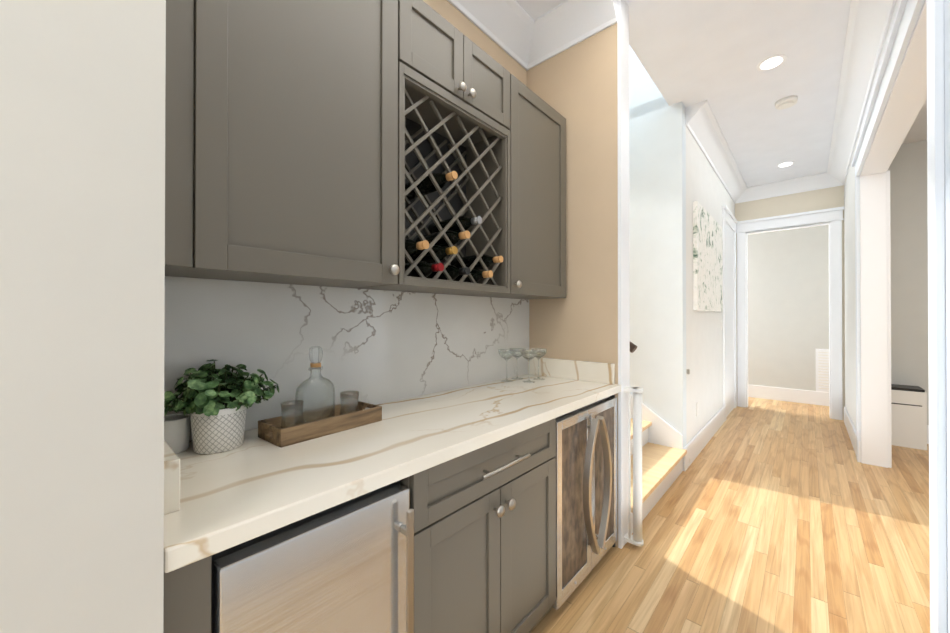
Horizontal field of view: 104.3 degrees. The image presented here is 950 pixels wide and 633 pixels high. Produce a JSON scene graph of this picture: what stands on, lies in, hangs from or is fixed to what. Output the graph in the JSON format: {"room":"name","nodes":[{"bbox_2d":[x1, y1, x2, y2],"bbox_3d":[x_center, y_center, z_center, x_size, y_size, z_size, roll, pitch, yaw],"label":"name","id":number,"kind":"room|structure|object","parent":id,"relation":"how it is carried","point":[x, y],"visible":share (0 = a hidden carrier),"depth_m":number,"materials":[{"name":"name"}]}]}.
{"room":"home wet bar","nodes":[
{"label":"home wet bar","id":0,"kind":"room"},
{"bbox_2d":[0,0,165,632],"bbox_3d":[-0.840,-0.266,0.779,0.758,3.120,0.180,0,0,42],"label":"wall","id":1,"kind":"structure","parent":0,"point":[82,208],"depth_m":0.53,"materials":[{"name":"beige paint"}]},
{"bbox_2d":[423,0,526,85],"bbox_3d":[-0.355,-0.261,1.796,0.120,3.120,1.980,0,0,42],"label":"wall","id":2,"kind":"structure","parent":0,"point":[458,20],"depth_m":2.12,"materials":[{"name":"beige paint"}]},
{"bbox_2d":[165,0,399,287],"bbox_3d":[-0.608,-0.662,1.162,0.347,1.096,0.690,0,0,42],"label":"upper cabinet","id":3,"kind":"object","parent":2,"relation":"attached to","point":[281,141],"visible":0.94,"depth_m":1.05,"materials":[{"name":"brown paint"}]},
{"bbox_2d":[164,276,528,441],"bbox_3d":[-0.303,0.135,1.747,0.018,0.496,1.976,0,0,42],"label":"backsplash","id":4,"kind":"structure","parent":2,"relation":"attached to","point":[380,346],"depth_m":1.48,"materials":[{"name":"stone"}]},
{"bbox_2d":[357,0,509,294],"bbox_3d":[-0.151,-0.660,1.671,0.347,1.096,0.670,0,0,42],"label":"wine rack cabinet","id":5,"kind":"object","parent":2,"relation":"attached to","point":[453,98],"visible":0.73,"depth_m":1.66,"materials":[{"name":"brown paint"}]},
{"bbox_2d":[405,171,457,191],"bbox_3d":[-0.195,-0.575,1.607,0.305,0.075,0.075,0,0,42],"label":"wine bottle","id":6,"kind":"object","parent":5,"relation":"in","point":[426,184],"depth_m":1.55,"materials":[{"name":"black glass"}]},
{"bbox_2d":[486,255,502,277],"bbox_3d":[-0.016,-0.229,1.806,0.305,0.152,0.152,0,0,42],"label":"wine bottle","id":7,"kind":"object","parent":5,"relation":"in","point":[490,260],"depth_m":1.74,"materials":[{"name":"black glass"}]},
{"bbox_2d":[447,0,545,70],"bbox_3d":[-0.251,-1.742,1.709,0.160,0.160,1.980,0,0,42],"label":"crown molding","id":8,"kind":"structure","parent":2,"relation":"attached to","point":[515,31],"depth_m":2.20,"materials":[{"name":"white"}]},
{"bbox_2d":[465,74,565,299],"bbox_3d":[0.278,-0.658,2.149,0.347,1.096,0.606,0,0,42],"label":"upper cabinet","id":9,"kind":"object","parent":2,"relation":"attached to","point":[537,129],"visible":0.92,"depth_m":2.02,"materials":[{"name":"brown paint"}]},
{"bbox_2d":[527,23,617,546],"bbox_3d":[-0.507,-1.494,3.352,3.643,5.600,0.125,0,0,42],"label":"wall","id":10,"kind":"structure","parent":0,"point":[575,86],"depth_m":2.21,"materials":[{"name":"beige paint"}]},
{"bbox_2d":[535,0,616,59],"bbox_3d":[0.593,-1.740,2.175,0.433,0.160,0.160,0,0,42],"label":"crown molding","id":11,"kind":"structure","parent":10,"relation":"attached to","point":[571,22],"depth_m":2.19,"materials":[{"name":"white"}]},
{"bbox_2d":[617,0,629,548],"bbox_3d":[0.855,-0.260,2.124,0.018,3.120,0.133,0,0,42],"label":"trim","id":12,"kind":"structure","parent":10,"relation":"attached to","point":[623,197],"depth_m":2.09,"materials":[{"name":"white wood"}]},
{"bbox_2d":[630,342,636,352],"bbox_3d":[-0.095,-0.735,3.117,2.803,1.921,0.090,0,0,42],"label":"handrail","id":13,"kind":"object","parent":10,"relation":"attached to","point":[633,347],"visible":0.06,"depth_m":2.19,"materials":[{"name":"brown"}]},
{"bbox_2d":[624,386,643,545],"bbox_3d":[0.896,0.837,2.079,0.096,0.865,0.060,0,0,42],"label":"gate","id":14,"kind":"object","parent":10,"relation":"attached to","point":[635,538],"visible":1,"depth_m":2.05,"materials":[{"name":"white plastic"}]},
{"bbox_2d":[629,45,685,447],"bbox_3d":[0.431,-1.490,4.388,3.655,5.600,0.120,0,0,42],"label":"wall","id":15,"kind":"structure","parent":0,"point":[657,202],"depth_m":3.25,"materials":[{"name":"white paint"}]},
{"bbox_2d":[686,127,734,444],"bbox_3d":[2.775,-0.250,4.347,0.120,3.120,2.960,0,0,42],"label":"wall","id":16,"kind":"structure","parent":0,"point":[706,189],"depth_m":3.66,"materials":[{"name":"white paint"}]},
{"bbox_2d":[683,406,724,470],"bbox_3d":[2.426,1.213,3.848,0.018,0.190,2.000,0,0,42],"label":"baseboard","id":17,"kind":"structure","parent":16,"relation":"attached to","point":[698,442],"depth_m":3.61,"materials":[{"name":"white wood"}]},
{"bbox_2d":[693,201,722,311],"bbox_3d":[2.474,-0.552,3.894,0.035,1.000,1.360,0,0,42],"label":"painting","id":18,"kind":"object","parent":16,"relation":"attached to","point":[707,265],"visible":1,"depth_m":3.69,"materials":[{"name":"fabric"}]},
{"bbox_2d":[686,100,746,203],"bbox_3d":[2.880,-1.730,4.261,0.160,0.160,2.960,0,0,42],"label":"crown molding","id":19,"kind":"structure","parent":16,"relation":"attached to","point":[701,122],"depth_m":3.80,"materials":[{"name":"white"}]},
{"bbox_2d":[516,0,926,186],"bbox_3d":[2.366,-1.868,2.545,9.000,0.100,13.000,0,0,42],"label":"ceiling","id":20,"kind":"structure","parent":0,"point":[714,53],"depth_m":2.71,"materials":[{"name":"white paint"}]},
{"bbox_2d":[756,54,786,70],"bbox_3d":[2.127,-1.815,2.652,0.170,0.006,0.170,0,0,42],"label":"recessed light","id":21,"kind":"object","parent":20,"relation":"in","point":[771,62],"visible":1,"depth_m":2.64,"materials":[{"name":"white glass"}]},
{"bbox_2d":[776,161,794,167],"bbox_3d":[3.704,-1.807,4.408,0.170,0.006,0.170,0,0,42],"label":"recessed light","id":22,"kind":"object","parent":20,"relation":"in","point":[785,164],"visible":1,"depth_m":4.40,"materials":[{"name":"white"}]},
{"bbox_2d":[775,96,797,109],"bbox_3d":[2.626,-1.794,3.118,0.150,0.042,0.150,0,0,42],"label":"smoke detector","id":23,"kind":"object","parent":20,"relation":"attached to","point":[786,102],"visible":1,"depth_m":3.09,"materials":[{"name":"white plastic"}]},
{"bbox_2d":[529,397,929,632],"bbox_3d":[2.366,1.332,2.530,9.000,0.060,13.000,0,0,42],"label":"floor","id":24,"kind":"structure","parent":0,"point":[769,516],"depth_m":2.08,"materials":[{"name":"brown wood"}]},
{"bbox_2d":[163,556,210,632],"bbox_3d":[-0.721,0.857,0.838,0.604,0.874,0.068,0,0,42],"label":"cabinet filler","id":25,"kind":"object","parent":24,"relation":"on","point":[187,600],"depth_m":0.64,"materials":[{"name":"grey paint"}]},
{"bbox_2d":[211,480,413,632],"bbox_3d":[-0.517,0.850,1.002,0.613,0.851,0.440,0,0,42],"label":"mini fridge","id":26,"kind":"object","parent":24,"relation":"on","point":[346,567],"visible":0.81,"depth_m":0.82,"materials":[{"name":"silver metal"}]},
{"bbox_2d":[400,418,555,632],"bbox_3d":[-0.125,0.860,1.467,0.650,0.874,0.765,0,0,42],"label":"base cabinet","id":27,"kind":"object","parent":24,"relation":"on","point":[484,539],"visible":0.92,"depth_m":1.23,"materials":[{"name":"brown paint"}]},
{"bbox_2d":[164,374,620,572],"bbox_3d":[-0.075,0.402,1.541,0.630,0.040,1.976,0,0,42],"label":"countertop","id":28,"kind":"structure","parent":27,"relation":"on","point":[253,485],"depth_m":0.98,"materials":[{"name":"stone"}]},
{"bbox_2d":[164,440,179,514],"bbox_3d":[-0.764,0.329,0.862,0.474,0.100,0.043,0,0,42],"label":"side splash","id":29,"kind":"object","parent":28,"relation":"on","point":[171,481],"visible":0.23,"depth_m":0.71,"materials":[{"name":"stone"}]},
{"bbox_2d":[164,413,190,453],"bbox_3d":[-0.856,0.333,1.039,0.090,0.095,0.090,0,0,42],"label":"pot","id":30,"kind":"object","parent":28,"relation":"on","point":[176,432],"visible":0.5,"depth_m":1.02,"materials":[{"name":"white ceramic"}]},
{"bbox_2d":[164,359,278,453],"bbox_3d":[-0.732,0.256,1.068,0.221,0.249,0.280,0,0,42],"label":"potted plant","id":31,"kind":"object","parent":28,"relation":"on","point":[211,405],"visible":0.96,"depth_m":1.03,"materials":[{"name":"green plant"}]},
{"bbox_2d":[258,401,381,447],"bbox_3d":[-0.510,0.355,1.254,0.155,0.052,0.360,0,0,38],"label":"wood tray","id":32,"kind":"object","parent":28,"relation":"on","point":[271,430],"visible":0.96,"depth_m":1.17,"materials":[{"name":"brown wood"}]},
{"bbox_2d":[280,400,303,427],"bbox_3d":[-0.571,0.320,1.154,0.072,0.100,0.072,0,0,42],"label":"tumbler","id":33,"kind":"object","parent":32,"relation":"on","point":[291,412],"visible":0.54,"depth_m":1.13,"materials":[{"name":"clear glass"}]},
{"bbox_2d":[295,366,334,422],"bbox_3d":[-0.536,0.272,1.244,0.071,0.198,0.137,0,0,38],"label":"decanter","id":34,"kind":"object","parent":32,"relation":"on","point":[315,391],"visible":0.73,"depth_m":1.22,"materials":[{"name":"clear glass"}]},
{"bbox_2d":[309,346,322,367],"bbox_3d":[-0.536,0.137,1.244,0.047,0.069,0.047,0,0,42],"label":"stopper","id":35,"kind":"object","parent":34,"relation":"on","point":[315,354],"visible":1,"depth_m":1.23,"materials":[{"name":"clear"}]},
{"bbox_2d":[339,391,358,414],"bbox_3d":[-0.445,0.321,1.309,0.072,0.100,0.072,0,0,42],"label":"tumbler","id":36,"kind":"object","parent":32,"relation":"on","point":[349,401],"visible":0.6,"depth_m":1.28,"materials":[{"name":"clear glass"}]},
{"bbox_2d":[498,349,514,381],"bbox_3d":[0.187,0.293,2.180,0.100,0.185,0.100,0,0,42],"label":"coupe glass","id":37,"kind":"object","parent":28,"relation":"on","point":[506,354],"visible":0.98,"depth_m":2.16,"materials":[{"name":"clear glass"}]},
{"bbox_2d":[509,348,524,379],"bbox_3d":[0.260,0.293,2.269,0.100,0.185,0.100,0,0,42],"label":"coupe glass","id":38,"kind":"object","parent":28,"relation":"on","point":[517,354],"visible":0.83,"depth_m":2.25,"materials":[{"name":"clear glass"}]},
{"bbox_2d":[520,349,537,382],"bbox_3d":[0.315,0.293,2.159,0.100,0.185,0.100,0,0,42],"label":"coupe glass","id":39,"kind":"object","parent":28,"relation":"on","point":[528,354],"visible":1,"depth_m":2.13,"materials":[{"name":"clear glass"}]},
{"bbox_2d":[530,348,546,379],"bbox_3d":[0.388,0.293,2.255,0.100,0.185,0.100,0,0,42],"label":"coupe glass","id":40,"kind":"object","parent":28,"relation":"on","point":[541,352],"visible":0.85,"depth_m":2.23,"materials":[{"name":"clear glass"}]},
{"bbox_2d":[530,357,614,383],"bbox_3d":[0.572,0.328,2.275,0.574,0.115,0.020,0,0,42],"label":"side splash","id":41,"kind":"object","parent":28,"relation":"on","point":[599,372],"visible":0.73,"depth_m":2.23,"materials":[{"name":"stone"}]},
{"bbox_2d":[549,396,616,609],"bbox_3d":[0.376,0.873,1.988,0.625,0.852,0.670,0,0,42],"label":"wine fridge","id":42,"kind":"object","parent":24,"relation":"on","point":[586,488],"visible":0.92,"depth_m":1.73,"materials":[{"name":"silver metal"}]},
{"bbox_2d":[631,394,686,533],"bbox_3d":[0.123,0.048,3.720,3.290,2.519,1.275,0,0,42],"label":"stairs","id":43,"kind":"structure","parent":24,"relation":"on","point":[664,452],"depth_m":2.96,"materials":[{"name":"white wood"}]},
{"bbox_2d":[891,384,926,449],"bbox_3d":[4.375,1.015,3.797,0.302,0.585,0.292,0,0,42],"label":"air purifier","id":44,"kind":"object","parent":24,"relation":"on","point":[908,416],"visible":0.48,"depth_m":3.67,"materials":[{"name":"white plastic"}]},
{"bbox_2d":[748,225,828,390],"bbox_3d":[5.079,-0.244,5.558,6.000,3.120,0.120,0,0,42],"label":"wall","id":45,"kind":"structure","parent":0,"point":[788,303],"depth_m":5.70,"materials":[{"name":"beige paint"}]},
{"bbox_2d":[748,385,828,405],"bbox_3d":[5.033,1.215,5.500,6.000,0.200,0.018,0,0,42],"label":"baseboard","id":46,"kind":"structure","parent":45,"relation":"attached to","point":[755,391],"depth_m":5.67,"materials":[{"name":"white wood"}]},
{"bbox_2d":[816,349,828,391],"bbox_3d":[5.119,0.800,5.426,0.170,0.630,0.016,0,0,42],"label":"air vent","id":47,"kind":"object","parent":45,"relation":"in","point":[822,370],"visible":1,"depth_m":5.43,"materials":[{"name":"white metal"}]},
{"bbox_2d":[735,185,844,419],"bbox_3d":[4.286,-0.247,5.061,1.415,3.120,0.120,0,0,42],"label":"wall","id":48,"kind":"structure","parent":0,"point":[813,200],"depth_m":4.92,"materials":[{"name":"beige paint"}]},
{"bbox_2d":[722,205,844,420],"bbox_3d":[3.891,-0.031,4.668,1.170,2.685,1.230,0,0,42],"label":"door frame","id":49,"kind":"structure","parent":48,"relation":"attached to","point":[832,218],"depth_m":4.91,"materials":[{"name":"white wood"}]},
{"bbox_2d":[747,172,826,201],"bbox_3d":[4.183,-1.727,4.972,0.780,0.160,0.160,0,0,42],"label":"crown molding","id":50,"kind":"structure","parent":48,"relation":"attached to","point":[817,181],"depth_m":4.95,"materials":[{"name":"white"}]},
{"bbox_2d":[844,0,949,632],"bbox_3d":[1.506,-0.265,1.025,0.160,3.120,9.600,0,0,42],"label":"wall","id":51,"kind":"structure","parent":0,"point":[850,300],"depth_m":2.36,"materials":[{"name":"white paint"}]},
{"bbox_2d":[844,407,860,461],"bbox_3d":[4.005,1.213,3.935,0.018,0.190,1.720,0,0,42],"label":"baseboard","id":52,"kind":"structure","parent":51,"relation":"attached to","point":[851,430],"depth_m":3.80,"materials":[{"name":"white wood"}]},
{"bbox_2d":[823,0,895,188],"bbox_3d":[2.947,-1.737,2.876,0.160,0.160,4.930,0,0,42],"label":"crown molding","id":53,"kind":"structure","parent":51,"relation":"attached to","point":[869,20],"depth_m":2.65,"materials":[{"name":"white"}]},
{"bbox_2d":[852,0,947,632],"bbox_3d":[2.618,-0.062,2.277,0.224,2.725,2.890,0,0,42],"label":"door frame","id":54,"kind":"structure","parent":51,"relation":"attached to","point":[919,80],"depth_m":2.04,"materials":[{"name":"white wood"}]},
{"bbox_2d":[887,140,928,424],"bbox_3d":[5.885,-0.257,2.751,4.050,3.120,0.120,0,0,42],"label":"wall","id":55,"kind":"structure","parent":0,"point":[907,168],"depth_m":3.87,"materials":[{"name":"beige paint"}]},
{"bbox_2d":[927,425,928,443],"bbox_3d":[5.839,1.208,2.693,4.050,0.190,0.018,0,0,42],"label":"baseboard","id":56,"kind":"structure","parent":55,"relation":"attached to","point":[927,425],"depth_m":3.77,"materials":[{"name":"white wood"}]}
]}

